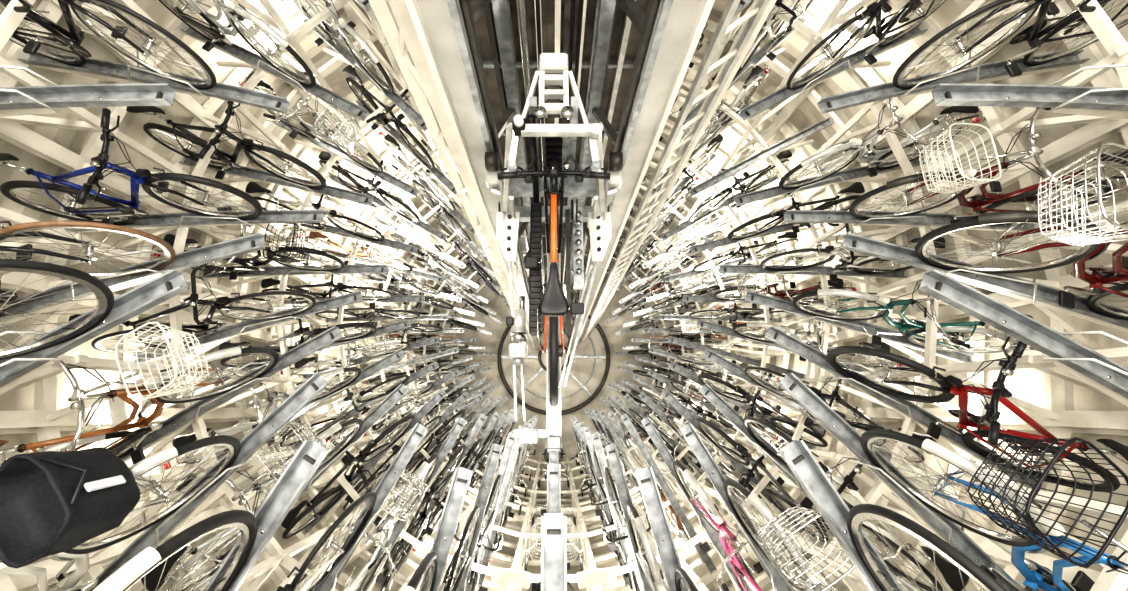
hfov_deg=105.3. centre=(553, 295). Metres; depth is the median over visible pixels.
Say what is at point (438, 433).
bicycle
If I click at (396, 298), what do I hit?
rail
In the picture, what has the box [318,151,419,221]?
bicycle
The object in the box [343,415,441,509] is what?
bicycle
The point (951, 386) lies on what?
bicycle
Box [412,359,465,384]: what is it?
bicycle
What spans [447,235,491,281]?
bicycle
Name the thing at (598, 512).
bicycle
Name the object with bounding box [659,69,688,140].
bicycle
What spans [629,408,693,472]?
bicycle
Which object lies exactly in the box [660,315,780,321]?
rail
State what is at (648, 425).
rail
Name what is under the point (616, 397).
rail
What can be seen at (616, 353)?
rail
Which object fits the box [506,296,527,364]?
motor
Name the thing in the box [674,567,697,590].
bicycle
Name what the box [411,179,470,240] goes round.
bicycle
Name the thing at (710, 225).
bicycle
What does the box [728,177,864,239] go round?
bicycle
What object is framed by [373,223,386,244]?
lamp
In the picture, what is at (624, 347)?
rail
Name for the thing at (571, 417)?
rail
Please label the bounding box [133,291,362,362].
rail
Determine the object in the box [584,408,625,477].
rail
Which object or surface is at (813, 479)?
rail
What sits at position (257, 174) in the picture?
rail
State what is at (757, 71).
bicycle
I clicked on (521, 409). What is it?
rail
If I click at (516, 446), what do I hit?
rail
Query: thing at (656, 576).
bicycle
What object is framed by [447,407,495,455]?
bicycle
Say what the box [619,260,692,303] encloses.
rail
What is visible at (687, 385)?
bicycle
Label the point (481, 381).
rail
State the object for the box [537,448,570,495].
bicycle
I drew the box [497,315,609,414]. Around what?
turntable
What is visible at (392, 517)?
bicycle
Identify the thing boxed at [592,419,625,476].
bicycle
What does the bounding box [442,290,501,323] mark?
rail
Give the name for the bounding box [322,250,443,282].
rail
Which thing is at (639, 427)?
bicycle
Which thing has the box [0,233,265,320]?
rail
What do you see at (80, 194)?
bicycle
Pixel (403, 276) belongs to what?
bicycle
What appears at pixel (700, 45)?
bicycle
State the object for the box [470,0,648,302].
shaft
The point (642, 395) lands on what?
rail
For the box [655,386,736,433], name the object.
bicycle
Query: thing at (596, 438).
rail
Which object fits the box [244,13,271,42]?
lamp
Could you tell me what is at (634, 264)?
rail
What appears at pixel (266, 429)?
rail
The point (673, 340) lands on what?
rail
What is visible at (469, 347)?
rail
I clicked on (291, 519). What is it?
bicycle
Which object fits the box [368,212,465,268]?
rail
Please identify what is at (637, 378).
rail
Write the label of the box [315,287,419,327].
bicycle
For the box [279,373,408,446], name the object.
bicycle
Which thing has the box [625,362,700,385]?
rail
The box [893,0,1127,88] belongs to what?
bicycle
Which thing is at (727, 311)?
bicycle
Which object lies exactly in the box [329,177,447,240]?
rail
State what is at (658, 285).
bicycle
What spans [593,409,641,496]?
rail
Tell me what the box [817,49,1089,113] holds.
rail
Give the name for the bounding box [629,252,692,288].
rail
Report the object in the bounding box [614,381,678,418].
rail
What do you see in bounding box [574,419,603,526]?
rail
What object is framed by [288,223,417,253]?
rail
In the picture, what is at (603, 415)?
rail
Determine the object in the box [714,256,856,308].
bicycle
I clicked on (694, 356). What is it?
bicycle
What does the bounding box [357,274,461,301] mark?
rail
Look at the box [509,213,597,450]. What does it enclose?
telescopic arm
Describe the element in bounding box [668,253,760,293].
bicycle
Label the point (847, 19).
lamp
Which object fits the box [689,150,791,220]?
bicycle
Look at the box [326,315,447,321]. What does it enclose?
rail
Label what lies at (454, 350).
rail
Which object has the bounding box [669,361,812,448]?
rail
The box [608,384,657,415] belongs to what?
rail
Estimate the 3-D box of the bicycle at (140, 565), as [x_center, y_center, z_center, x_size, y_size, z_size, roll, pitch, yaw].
[-1.431,1.361,1.000,0.651,1.074,1.727,29,78,7]
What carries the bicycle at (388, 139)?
on the bicycle rack
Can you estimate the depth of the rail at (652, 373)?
7.04 m
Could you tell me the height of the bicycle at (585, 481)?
1.086 m
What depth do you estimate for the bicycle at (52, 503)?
1.51 m
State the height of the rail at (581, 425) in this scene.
0.240 m
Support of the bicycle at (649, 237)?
on the bicycle rack
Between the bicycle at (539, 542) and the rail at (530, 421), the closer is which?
the bicycle at (539, 542)
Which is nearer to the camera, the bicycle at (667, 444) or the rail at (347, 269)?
the rail at (347, 269)
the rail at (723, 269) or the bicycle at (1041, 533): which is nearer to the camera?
the bicycle at (1041, 533)
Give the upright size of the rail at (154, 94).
0.240 m
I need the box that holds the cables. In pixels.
[517,0,583,291]
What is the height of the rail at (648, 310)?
0.240 m
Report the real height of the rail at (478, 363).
0.240 m
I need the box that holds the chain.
[527,114,541,335]
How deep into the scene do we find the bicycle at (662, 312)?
10.23 m
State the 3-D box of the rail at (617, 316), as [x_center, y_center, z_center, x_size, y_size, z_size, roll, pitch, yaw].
[2.511,0.309,13.020,2.200,0.240,0.092,-29,78,-7]
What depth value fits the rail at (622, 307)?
11.55 m
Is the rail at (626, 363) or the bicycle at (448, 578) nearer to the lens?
the bicycle at (448, 578)
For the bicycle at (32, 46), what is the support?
on the bicycle rack
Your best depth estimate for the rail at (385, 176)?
4.99 m
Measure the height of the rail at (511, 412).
0.240 m
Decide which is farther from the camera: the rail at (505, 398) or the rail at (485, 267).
the rail at (505, 398)
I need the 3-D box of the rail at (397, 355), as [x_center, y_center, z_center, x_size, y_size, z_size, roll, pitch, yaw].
[-2.511,1.149,4.401,2.200,0.240,0.092,-29,78,-7]
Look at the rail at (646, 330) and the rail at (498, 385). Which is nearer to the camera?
the rail at (646, 330)
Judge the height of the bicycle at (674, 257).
1.084 m
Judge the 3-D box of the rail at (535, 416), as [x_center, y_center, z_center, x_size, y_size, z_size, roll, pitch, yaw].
[-0.751,4.269,11.332,0.092,0.240,2.200,15,76,4]
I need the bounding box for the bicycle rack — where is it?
[0,0,1127,590]
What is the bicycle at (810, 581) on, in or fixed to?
on the bicycle rack
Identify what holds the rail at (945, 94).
on the bicycle rack
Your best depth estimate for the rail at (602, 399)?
11.57 m
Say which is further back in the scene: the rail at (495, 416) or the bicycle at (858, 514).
the rail at (495, 416)
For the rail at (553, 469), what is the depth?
2.88 m
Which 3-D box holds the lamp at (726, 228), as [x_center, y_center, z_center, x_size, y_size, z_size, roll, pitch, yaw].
[2.707,-0.943,6.638,0.120,0.075,0.340,-22,77,-5]
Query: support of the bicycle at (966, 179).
on the bicycle rack
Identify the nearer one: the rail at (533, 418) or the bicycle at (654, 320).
the rail at (533, 418)
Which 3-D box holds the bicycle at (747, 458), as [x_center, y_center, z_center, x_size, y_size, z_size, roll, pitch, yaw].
[2.167,1.895,4.428,1.700,1.017,0.614,44,80,10]
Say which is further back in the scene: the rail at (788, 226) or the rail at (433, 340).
the rail at (433, 340)
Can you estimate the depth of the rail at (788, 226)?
5.49 m
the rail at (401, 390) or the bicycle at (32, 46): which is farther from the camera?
the rail at (401, 390)
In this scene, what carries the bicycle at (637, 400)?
on the bicycle rack
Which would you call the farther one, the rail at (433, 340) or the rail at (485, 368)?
the rail at (485, 368)
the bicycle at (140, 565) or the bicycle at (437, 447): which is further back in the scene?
the bicycle at (437, 447)
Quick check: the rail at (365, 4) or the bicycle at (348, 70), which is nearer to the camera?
the rail at (365, 4)
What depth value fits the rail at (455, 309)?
9.43 m
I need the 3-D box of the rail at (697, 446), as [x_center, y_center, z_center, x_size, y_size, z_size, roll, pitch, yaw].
[1.450,1.850,2.824,0.092,0.240,2.200,-29,78,-7]
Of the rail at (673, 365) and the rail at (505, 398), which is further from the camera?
the rail at (505, 398)
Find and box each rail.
[0,83,175,109]
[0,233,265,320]
[0,269,188,387]
[18,52,289,113]
[66,210,323,231]
[93,373,328,589]
[114,326,342,460]
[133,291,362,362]
[179,156,373,205]
[180,27,368,120]
[200,265,388,277]
[204,440,329,590]
[210,384,408,575]
[216,349,404,460]
[239,319,410,372]
[273,121,418,196]
[284,295,424,304]
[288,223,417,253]
[295,361,438,448]
[302,20,426,130]
[304,336,439,378]
[304,389,446,534]
[315,423,428,590]
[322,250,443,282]
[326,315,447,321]
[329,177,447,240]
[349,369,459,432]
[354,0,371,11]
[356,102,456,194]
[356,417,466,590]
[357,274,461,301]
[361,328,463,333]
[361,392,468,495]
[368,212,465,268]
[369,347,458,376]
[376,355,472,384]
[377,374,474,433]
[385,291,474,315]
[391,155,474,233]
[391,338,475,341]
[394,394,483,486]
[396,413,486,573]
[399,241,478,288]
[405,304,484,326]
[407,361,482,385]
[412,346,484,349]
[414,262,488,303]
[417,192,487,260]
[419,467,472,590]
[420,352,491,355]
[422,366,490,387]
[422,378,485,418]
[422,381,493,424]
[426,412,499,539]
[430,395,493,456]
[434,220,496,280]
[434,320,491,334]
[435,281,495,314]
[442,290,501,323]
[448,397,506,456]
[450,243,503,294]
[451,396,501,449]
[451,443,502,590]
[457,383,499,410]
[462,260,508,306]
[465,409,513,497]
[468,432,515,590]
[472,410,508,475]
[474,409,519,487]
[476,426,523,584]
[494,422,529,551]
[502,408,522,444]
[503,419,532,526]
[510,417,535,511]
[516,415,537,494]
[541,513,566,590]
[547,463,560,512]
[549,451,558,462]
[570,415,590,492]
[572,417,597,509]
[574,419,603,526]
[578,422,612,552]
[583,426,627,585]
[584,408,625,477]
[588,408,635,487]
[591,432,639,590]
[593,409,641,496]
[599,410,636,475]
[600,397,657,457]
[605,242,658,292]
[605,443,654,590]
[606,290,664,323]
[606,396,655,448]
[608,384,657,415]
[608,412,682,539]
[611,219,673,278]
[612,281,672,314]
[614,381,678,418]
[614,395,690,471]
[615,352,680,354]
[616,320,673,334]
[617,366,685,387]
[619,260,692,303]
[620,193,689,259]
[620,414,716,573]
[622,346,695,349]
[622,378,685,418]
[623,305,703,326]
[624,394,713,487]
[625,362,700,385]
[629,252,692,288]
[632,338,721,342]
[633,291,721,315]
[633,374,730,433]
[634,154,716,230]
[635,355,731,383]
[635,467,688,590]
[638,392,743,499]
[641,417,750,590]
[642,215,739,268]
[643,328,721,333]
[646,274,749,301]
[647,369,763,437]
[649,347,736,376]
[651,102,751,193]
[660,177,777,240]
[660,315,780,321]
[661,389,802,532]
[664,248,785,282]
[668,336,804,378]
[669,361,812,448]
[679,423,790,590]
[682,20,805,130]
[683,295,823,304]
[689,117,833,196]
[690,223,818,253]
[696,319,867,372]
[699,383,902,576]
[703,349,890,460]
[719,265,907,277]
[733,155,928,205]
[736,0,752,11]
[739,23,927,120]
[745,291,973,362]
[765,326,1043,488]
[778,373,1018,590]
[778,440,902,590]
[784,210,1034,230]
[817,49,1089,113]
[842,233,1127,328]
[919,269,1127,398]
[931,83,1127,110]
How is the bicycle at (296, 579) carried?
on the bicycle rack
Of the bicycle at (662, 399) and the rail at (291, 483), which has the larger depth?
the bicycle at (662, 399)
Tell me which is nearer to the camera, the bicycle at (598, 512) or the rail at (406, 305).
the bicycle at (598, 512)
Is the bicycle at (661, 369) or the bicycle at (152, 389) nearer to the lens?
the bicycle at (152, 389)
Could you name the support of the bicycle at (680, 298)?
on the bicycle rack
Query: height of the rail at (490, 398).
0.240 m
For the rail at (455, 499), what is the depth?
2.21 m
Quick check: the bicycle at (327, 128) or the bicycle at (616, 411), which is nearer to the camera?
the bicycle at (327, 128)
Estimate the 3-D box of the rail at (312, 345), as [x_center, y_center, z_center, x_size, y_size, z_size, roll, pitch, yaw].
[-2.511,0.820,3.081,2.200,0.240,0.092,-29,78,-7]
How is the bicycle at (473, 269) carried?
on the bicycle rack
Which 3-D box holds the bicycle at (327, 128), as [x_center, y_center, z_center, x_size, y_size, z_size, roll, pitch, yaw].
[-2.626,-1.853,4.622,1.725,1.084,0.651,29,78,7]
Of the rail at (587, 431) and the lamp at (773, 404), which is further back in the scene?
the lamp at (773, 404)
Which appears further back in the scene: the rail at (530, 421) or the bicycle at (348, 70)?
the rail at (530, 421)
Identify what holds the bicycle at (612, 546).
on the bicycle rack
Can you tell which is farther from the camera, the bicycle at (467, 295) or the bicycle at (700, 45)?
the bicycle at (467, 295)
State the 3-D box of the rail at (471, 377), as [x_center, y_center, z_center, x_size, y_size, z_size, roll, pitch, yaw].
[-2.511,2.136,8.359,2.200,0.240,0.092,-29,78,-7]
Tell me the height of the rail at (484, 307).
0.240 m
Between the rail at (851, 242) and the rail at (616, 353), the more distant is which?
the rail at (616, 353)
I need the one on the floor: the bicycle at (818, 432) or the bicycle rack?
the bicycle rack
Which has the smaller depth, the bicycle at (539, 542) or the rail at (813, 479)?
the rail at (813, 479)
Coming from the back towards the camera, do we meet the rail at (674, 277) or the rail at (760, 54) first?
the rail at (674, 277)
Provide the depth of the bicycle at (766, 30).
4.17 m
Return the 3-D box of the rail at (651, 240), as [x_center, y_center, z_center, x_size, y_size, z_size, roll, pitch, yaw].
[2.051,-1.096,9.866,2.200,0.240,0.092,-44,80,-10]
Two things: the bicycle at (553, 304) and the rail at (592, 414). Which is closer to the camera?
the bicycle at (553, 304)
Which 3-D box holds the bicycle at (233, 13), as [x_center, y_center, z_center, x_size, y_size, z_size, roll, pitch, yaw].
[-2.640,-2.189,3.306,1.726,1.086,0.651,29,78,7]
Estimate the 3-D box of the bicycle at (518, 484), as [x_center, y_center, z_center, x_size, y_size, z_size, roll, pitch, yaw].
[-0.786,3.946,9.484,0.651,1.084,1.725,15,76,4]
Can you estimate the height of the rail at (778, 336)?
0.240 m
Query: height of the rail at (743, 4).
0.240 m
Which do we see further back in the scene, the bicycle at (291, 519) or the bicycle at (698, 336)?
the bicycle at (698, 336)
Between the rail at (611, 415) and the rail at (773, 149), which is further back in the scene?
the rail at (611, 415)
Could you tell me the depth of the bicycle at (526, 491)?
8.15 m
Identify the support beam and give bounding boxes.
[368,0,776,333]
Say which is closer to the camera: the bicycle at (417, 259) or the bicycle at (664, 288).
the bicycle at (417, 259)
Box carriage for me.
[485,53,622,334]
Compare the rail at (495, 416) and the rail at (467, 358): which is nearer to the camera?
the rail at (495, 416)
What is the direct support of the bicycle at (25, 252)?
on the bicycle rack
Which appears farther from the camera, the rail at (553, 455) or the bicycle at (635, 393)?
the bicycle at (635, 393)
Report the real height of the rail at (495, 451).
0.240 m
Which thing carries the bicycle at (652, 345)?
on the bicycle rack
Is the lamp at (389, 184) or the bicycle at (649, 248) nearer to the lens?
the lamp at (389, 184)
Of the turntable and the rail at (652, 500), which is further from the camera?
the turntable
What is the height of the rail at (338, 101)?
0.240 m
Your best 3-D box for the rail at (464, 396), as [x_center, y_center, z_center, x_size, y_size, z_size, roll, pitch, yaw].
[-2.051,2.225,6.235,2.200,0.240,0.092,-44,80,-10]
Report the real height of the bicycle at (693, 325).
1.087 m
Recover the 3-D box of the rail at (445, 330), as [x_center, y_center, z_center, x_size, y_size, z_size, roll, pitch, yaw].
[-2.900,0.729,8.710,2.200,0.240,0.092,0,76,0]
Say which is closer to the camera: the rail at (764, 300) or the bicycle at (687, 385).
the rail at (764, 300)
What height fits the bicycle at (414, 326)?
1.014 m
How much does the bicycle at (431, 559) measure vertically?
1.081 m
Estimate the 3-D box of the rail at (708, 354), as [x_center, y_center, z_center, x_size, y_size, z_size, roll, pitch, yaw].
[2.511,1.149,4.401,2.200,0.240,0.092,29,78,7]
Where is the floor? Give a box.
[430,254,677,497]
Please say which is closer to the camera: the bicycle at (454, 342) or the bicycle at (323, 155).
the bicycle at (323, 155)
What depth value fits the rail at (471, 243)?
8.39 m
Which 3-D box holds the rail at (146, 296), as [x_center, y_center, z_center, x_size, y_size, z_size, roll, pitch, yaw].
[-2.511,0.491,1.761,2.200,0.240,0.092,-29,78,-7]
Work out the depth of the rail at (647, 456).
5.44 m
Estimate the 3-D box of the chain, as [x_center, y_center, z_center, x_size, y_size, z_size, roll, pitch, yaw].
[-0.129,-0.350,2.601,0.083,0.882,1.066,0,76,0]
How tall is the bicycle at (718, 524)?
1.088 m
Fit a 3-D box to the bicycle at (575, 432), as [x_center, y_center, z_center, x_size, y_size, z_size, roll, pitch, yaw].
[0.784,4.276,10.839,0.614,1.015,1.701,-15,76,-4]
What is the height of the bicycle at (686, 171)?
1.018 m
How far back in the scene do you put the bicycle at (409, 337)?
9.46 m
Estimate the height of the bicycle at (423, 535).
1.088 m
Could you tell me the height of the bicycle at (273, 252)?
1.083 m
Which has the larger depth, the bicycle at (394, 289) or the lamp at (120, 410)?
the bicycle at (394, 289)
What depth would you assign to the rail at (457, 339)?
9.96 m
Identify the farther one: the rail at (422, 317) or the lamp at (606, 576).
the rail at (422, 317)
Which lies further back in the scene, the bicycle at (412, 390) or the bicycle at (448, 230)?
the bicycle at (448, 230)
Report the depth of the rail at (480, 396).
7.56 m
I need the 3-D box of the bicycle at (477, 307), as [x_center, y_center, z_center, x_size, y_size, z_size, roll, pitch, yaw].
[-2.664,0.109,12.584,1.700,1.018,0.614,29,78,7]
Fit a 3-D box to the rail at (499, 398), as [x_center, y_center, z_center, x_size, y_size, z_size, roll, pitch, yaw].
[-2.051,3.212,10.194,2.200,0.240,0.092,-44,80,-10]
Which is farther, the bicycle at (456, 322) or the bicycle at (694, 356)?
the bicycle at (456, 322)
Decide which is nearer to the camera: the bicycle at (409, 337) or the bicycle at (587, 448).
the bicycle at (587, 448)
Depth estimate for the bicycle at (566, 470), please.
9.68 m
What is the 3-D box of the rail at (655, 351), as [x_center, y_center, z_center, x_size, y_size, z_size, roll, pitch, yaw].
[2.801,1.293,7.869,2.200,0.240,0.092,15,76,4]
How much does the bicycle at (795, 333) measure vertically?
1.083 m
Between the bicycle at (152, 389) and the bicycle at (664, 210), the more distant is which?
the bicycle at (664, 210)
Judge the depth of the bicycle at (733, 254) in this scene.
6.36 m
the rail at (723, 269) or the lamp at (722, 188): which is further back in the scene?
the lamp at (722, 188)
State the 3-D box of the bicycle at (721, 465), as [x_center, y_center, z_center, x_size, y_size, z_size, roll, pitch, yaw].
[2.191,2.239,5.711,1.725,1.088,0.651,44,80,10]
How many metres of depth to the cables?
2.94 m
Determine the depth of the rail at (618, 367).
11.80 m
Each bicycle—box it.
[0,0,215,88]
[0,108,262,224]
[0,220,175,315]
[0,259,113,359]
[0,322,278,463]
[0,435,240,590]
[68,264,315,353]
[92,510,257,590]
[126,101,326,188]
[141,418,362,590]
[150,206,344,279]
[159,0,315,87]
[161,367,360,471]
[219,301,375,366]
[237,70,382,172]
[245,182,384,240]
[261,274,392,303]
[276,492,375,590]
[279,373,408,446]
[280,0,393,92]
[280,327,409,376]
[281,415,414,538]
[297,221,412,271]
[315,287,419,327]
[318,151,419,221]
[318,454,438,590]
[325,378,433,442]
[342,65,433,167]
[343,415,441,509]
[354,197,440,252]
[355,306,442,339]
[356,263,439,293]
[364,386,452,436]
[366,351,452,384]
[378,129,455,210]
[378,280,453,308]
[380,324,455,345]
[383,444,465,575]
[391,233,460,276]
[397,383,468,428]
[400,409,464,477]
[402,333,467,354]
[402,552,437,590]
[407,253,472,292]
[407,506,478,590]
[410,411,475,475]
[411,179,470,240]
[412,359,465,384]
[412,438,481,552]
[413,364,474,388]
[417,342,475,358]
[418,312,476,329]
[426,271,481,305]
[429,209,484,265]
[430,392,484,424]
[439,286,487,314]
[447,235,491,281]
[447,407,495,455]
[454,474,503,590]
[458,253,498,294]
[465,429,495,488]
[466,427,502,494]
[473,425,508,485]
[480,422,513,480]
[488,447,523,562]
[493,443,527,536]
[497,155,610,406]
[511,443,532,510]
[519,445,535,486]
[522,538,585,570]
[529,500,577,527]
[529,517,578,590]
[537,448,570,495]
[539,443,567,481]
[571,432,590,490]
[575,439,597,508]
[578,441,607,535]
[580,445,616,554]
[589,452,632,588]
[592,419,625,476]
[597,421,634,485]
[601,467,650,590]
[606,428,640,491]
[611,251,651,289]
[611,407,661,457]
[618,233,662,276]
[619,287,665,314]
[620,409,658,453]
[621,391,674,422]
[624,435,693,547]
[625,271,681,305]
[627,502,665,590]
[628,207,679,256]
[628,342,686,359]
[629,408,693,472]
[630,313,688,329]
[631,390,685,422]
[633,366,694,386]
[637,255,697,291]
[639,297,707,320]
[639,333,708,353]
[639,387,709,428]
[640,177,699,233]
[642,359,695,384]
[644,411,710,481]
[647,230,722,275]
[651,324,726,347]
[652,285,726,308]
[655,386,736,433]
[656,357,737,383]
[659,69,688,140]
[666,134,722,199]
[666,197,752,252]
[666,415,773,512]
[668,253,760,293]
[668,305,761,340]
[670,374,779,441]
[673,461,792,590]
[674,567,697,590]
[675,343,779,382]
[684,64,771,154]
[688,22,706,67]
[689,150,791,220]
[689,292,793,326]
[692,232,798,271]
[696,417,829,541]
[698,372,827,446]
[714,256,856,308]
[723,479,854,590]
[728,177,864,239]
[732,0,812,80]
[733,304,904,367]
[743,416,968,590]
[745,366,935,462]
[760,223,945,281]
[779,98,986,189]
[786,0,945,89]
[792,261,1037,353]
[827,337,1127,491]
[847,504,1006,590]
[849,107,1127,230]
[861,429,1127,590]
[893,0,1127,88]
[914,142,1127,319]
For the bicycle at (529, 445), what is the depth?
10.88 m
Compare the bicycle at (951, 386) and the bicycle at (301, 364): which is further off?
the bicycle at (301, 364)
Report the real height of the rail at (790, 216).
0.240 m
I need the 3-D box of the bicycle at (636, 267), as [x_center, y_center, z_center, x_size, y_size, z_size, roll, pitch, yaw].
[2.138,-0.647,12.029,0.651,1.083,1.725,44,80,10]
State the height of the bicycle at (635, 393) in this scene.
1.018 m
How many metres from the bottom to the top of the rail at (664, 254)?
0.240 m
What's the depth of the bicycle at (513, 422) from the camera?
11.53 m
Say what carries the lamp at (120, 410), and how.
attached to the bicycle rack
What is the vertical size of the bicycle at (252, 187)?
1.015 m
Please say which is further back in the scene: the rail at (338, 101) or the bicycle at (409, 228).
the bicycle at (409, 228)
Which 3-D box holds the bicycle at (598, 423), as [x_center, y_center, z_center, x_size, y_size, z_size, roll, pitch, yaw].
[1.490,3.776,10.259,0.452,1.015,1.707,-29,78,-7]
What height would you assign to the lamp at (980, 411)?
0.075 m
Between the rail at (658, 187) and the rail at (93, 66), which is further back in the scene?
the rail at (658, 187)
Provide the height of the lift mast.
14.830 m
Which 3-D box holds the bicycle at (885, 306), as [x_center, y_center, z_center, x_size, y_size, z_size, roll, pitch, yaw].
[2.863,0.196,3.403,1.727,1.081,0.651,15,76,4]
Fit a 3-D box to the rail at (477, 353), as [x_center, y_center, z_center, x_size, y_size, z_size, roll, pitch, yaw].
[-2.900,1.716,12.669,2.200,0.240,0.092,0,76,0]
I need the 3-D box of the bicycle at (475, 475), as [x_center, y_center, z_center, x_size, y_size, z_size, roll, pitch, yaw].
[-1.533,3.512,8.894,0.651,1.086,1.725,29,78,7]
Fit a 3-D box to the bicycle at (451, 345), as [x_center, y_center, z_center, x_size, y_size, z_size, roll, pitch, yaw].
[-3.054,1.264,10.855,1.725,1.085,0.651,0,76,0]
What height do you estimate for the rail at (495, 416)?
0.240 m
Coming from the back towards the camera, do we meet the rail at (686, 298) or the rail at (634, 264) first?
the rail at (634, 264)
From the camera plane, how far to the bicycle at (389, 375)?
8.51 m
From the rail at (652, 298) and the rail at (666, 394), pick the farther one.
the rail at (652, 298)
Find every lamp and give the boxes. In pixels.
[108,395,133,431]
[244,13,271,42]
[325,397,337,415]
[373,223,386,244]
[381,182,391,195]
[491,567,529,588]
[577,567,616,588]
[715,182,726,194]
[721,223,734,244]
[771,397,780,415]
[835,13,864,41]
[975,395,998,423]
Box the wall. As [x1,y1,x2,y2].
[0,0,1127,590]
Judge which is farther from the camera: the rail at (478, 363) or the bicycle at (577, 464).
the rail at (478, 363)
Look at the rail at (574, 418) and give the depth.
10.08 m
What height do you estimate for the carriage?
1.450 m
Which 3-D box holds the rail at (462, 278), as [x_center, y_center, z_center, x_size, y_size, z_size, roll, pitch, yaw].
[-2.511,-0.678,9.061,2.200,0.240,0.092,29,78,7]
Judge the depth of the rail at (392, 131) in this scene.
5.75 m
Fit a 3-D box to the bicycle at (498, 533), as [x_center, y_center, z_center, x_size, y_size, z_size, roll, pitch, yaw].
[-0.792,3.308,6.842,0.651,1.087,1.726,15,76,4]
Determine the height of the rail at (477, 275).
0.240 m
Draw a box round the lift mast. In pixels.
[405,0,714,350]
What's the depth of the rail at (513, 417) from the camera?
10.80 m
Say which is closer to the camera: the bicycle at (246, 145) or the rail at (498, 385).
the bicycle at (246, 145)
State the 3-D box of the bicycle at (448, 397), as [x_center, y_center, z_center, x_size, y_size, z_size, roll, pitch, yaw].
[-2.617,2.400,9.167,1.725,1.083,0.651,-29,78,-7]
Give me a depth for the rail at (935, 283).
1.76 m
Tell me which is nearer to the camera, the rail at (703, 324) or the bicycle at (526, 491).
the rail at (703, 324)
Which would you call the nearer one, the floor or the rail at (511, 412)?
the rail at (511, 412)
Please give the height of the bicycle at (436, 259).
1.017 m
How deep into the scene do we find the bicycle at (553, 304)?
2.36 m
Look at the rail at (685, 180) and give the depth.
7.24 m
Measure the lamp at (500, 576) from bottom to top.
0.075 m
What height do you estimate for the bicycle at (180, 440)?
1.085 m
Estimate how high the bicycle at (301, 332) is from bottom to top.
1.011 m
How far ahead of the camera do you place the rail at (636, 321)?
10.76 m
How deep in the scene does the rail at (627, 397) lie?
7.56 m
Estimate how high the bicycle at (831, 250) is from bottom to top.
1.016 m
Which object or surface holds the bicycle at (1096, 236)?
on the bicycle rack
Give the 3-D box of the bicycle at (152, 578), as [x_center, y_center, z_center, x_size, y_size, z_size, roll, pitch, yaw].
[-2.137,1.527,3.077,1.725,1.083,0.651,-44,80,-10]
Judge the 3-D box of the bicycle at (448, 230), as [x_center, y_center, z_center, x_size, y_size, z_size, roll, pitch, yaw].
[-2.112,-1.281,9.381,0.651,1.082,1.727,-44,80,-10]
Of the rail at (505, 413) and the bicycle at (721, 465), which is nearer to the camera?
the bicycle at (721, 465)
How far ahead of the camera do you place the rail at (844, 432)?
2.27 m
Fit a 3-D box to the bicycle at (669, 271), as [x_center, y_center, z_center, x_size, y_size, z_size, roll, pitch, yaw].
[2.658,-0.545,9.944,1.706,1.022,0.452,-29,78,-7]
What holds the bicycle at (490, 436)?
on the bicycle rack
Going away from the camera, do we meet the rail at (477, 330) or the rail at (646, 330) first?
the rail at (646, 330)
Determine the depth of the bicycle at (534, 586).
3.29 m
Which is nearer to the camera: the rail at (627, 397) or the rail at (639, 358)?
the rail at (627, 397)
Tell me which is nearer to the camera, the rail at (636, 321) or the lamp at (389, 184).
the lamp at (389, 184)
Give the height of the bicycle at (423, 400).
1.087 m
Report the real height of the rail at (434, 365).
0.240 m
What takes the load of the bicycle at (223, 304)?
on the bicycle rack
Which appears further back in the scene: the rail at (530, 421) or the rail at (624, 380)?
the rail at (624, 380)
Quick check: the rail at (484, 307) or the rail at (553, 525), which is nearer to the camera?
the rail at (553, 525)
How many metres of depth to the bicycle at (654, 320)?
11.57 m
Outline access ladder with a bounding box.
[581,0,769,342]
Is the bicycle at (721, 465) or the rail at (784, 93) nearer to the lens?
the rail at (784, 93)
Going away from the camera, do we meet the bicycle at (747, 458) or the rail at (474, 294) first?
the bicycle at (747, 458)
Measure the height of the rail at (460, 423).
0.240 m
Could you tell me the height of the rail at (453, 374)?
0.240 m
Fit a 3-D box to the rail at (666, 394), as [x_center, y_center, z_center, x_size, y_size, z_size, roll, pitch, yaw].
[2.051,1.896,4.915,0.092,0.240,2.200,-44,80,-10]
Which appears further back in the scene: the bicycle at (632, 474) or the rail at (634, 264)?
the rail at (634, 264)
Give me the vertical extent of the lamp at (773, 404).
0.075 m
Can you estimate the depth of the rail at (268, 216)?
3.37 m
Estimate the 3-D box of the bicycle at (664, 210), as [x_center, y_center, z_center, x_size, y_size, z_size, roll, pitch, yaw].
[2.129,-1.626,8.067,1.725,1.082,0.651,-44,80,-10]
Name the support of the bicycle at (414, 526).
on the bicycle rack
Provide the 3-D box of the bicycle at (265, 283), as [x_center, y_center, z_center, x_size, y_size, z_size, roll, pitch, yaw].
[-3.006,-0.045,5.607,1.707,1.017,0.452,0,76,0]
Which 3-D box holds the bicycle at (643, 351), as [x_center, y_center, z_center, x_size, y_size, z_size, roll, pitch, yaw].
[2.976,1.599,12.201,1.701,1.011,0.614,0,76,0]
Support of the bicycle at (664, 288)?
on the bicycle rack
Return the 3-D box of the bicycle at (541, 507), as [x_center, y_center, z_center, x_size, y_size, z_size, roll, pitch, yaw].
[0.000,3.215,6.162,0.651,1.085,1.726,0,76,0]
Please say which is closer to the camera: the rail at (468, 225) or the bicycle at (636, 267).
the rail at (468, 225)
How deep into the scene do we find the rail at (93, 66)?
2.88 m

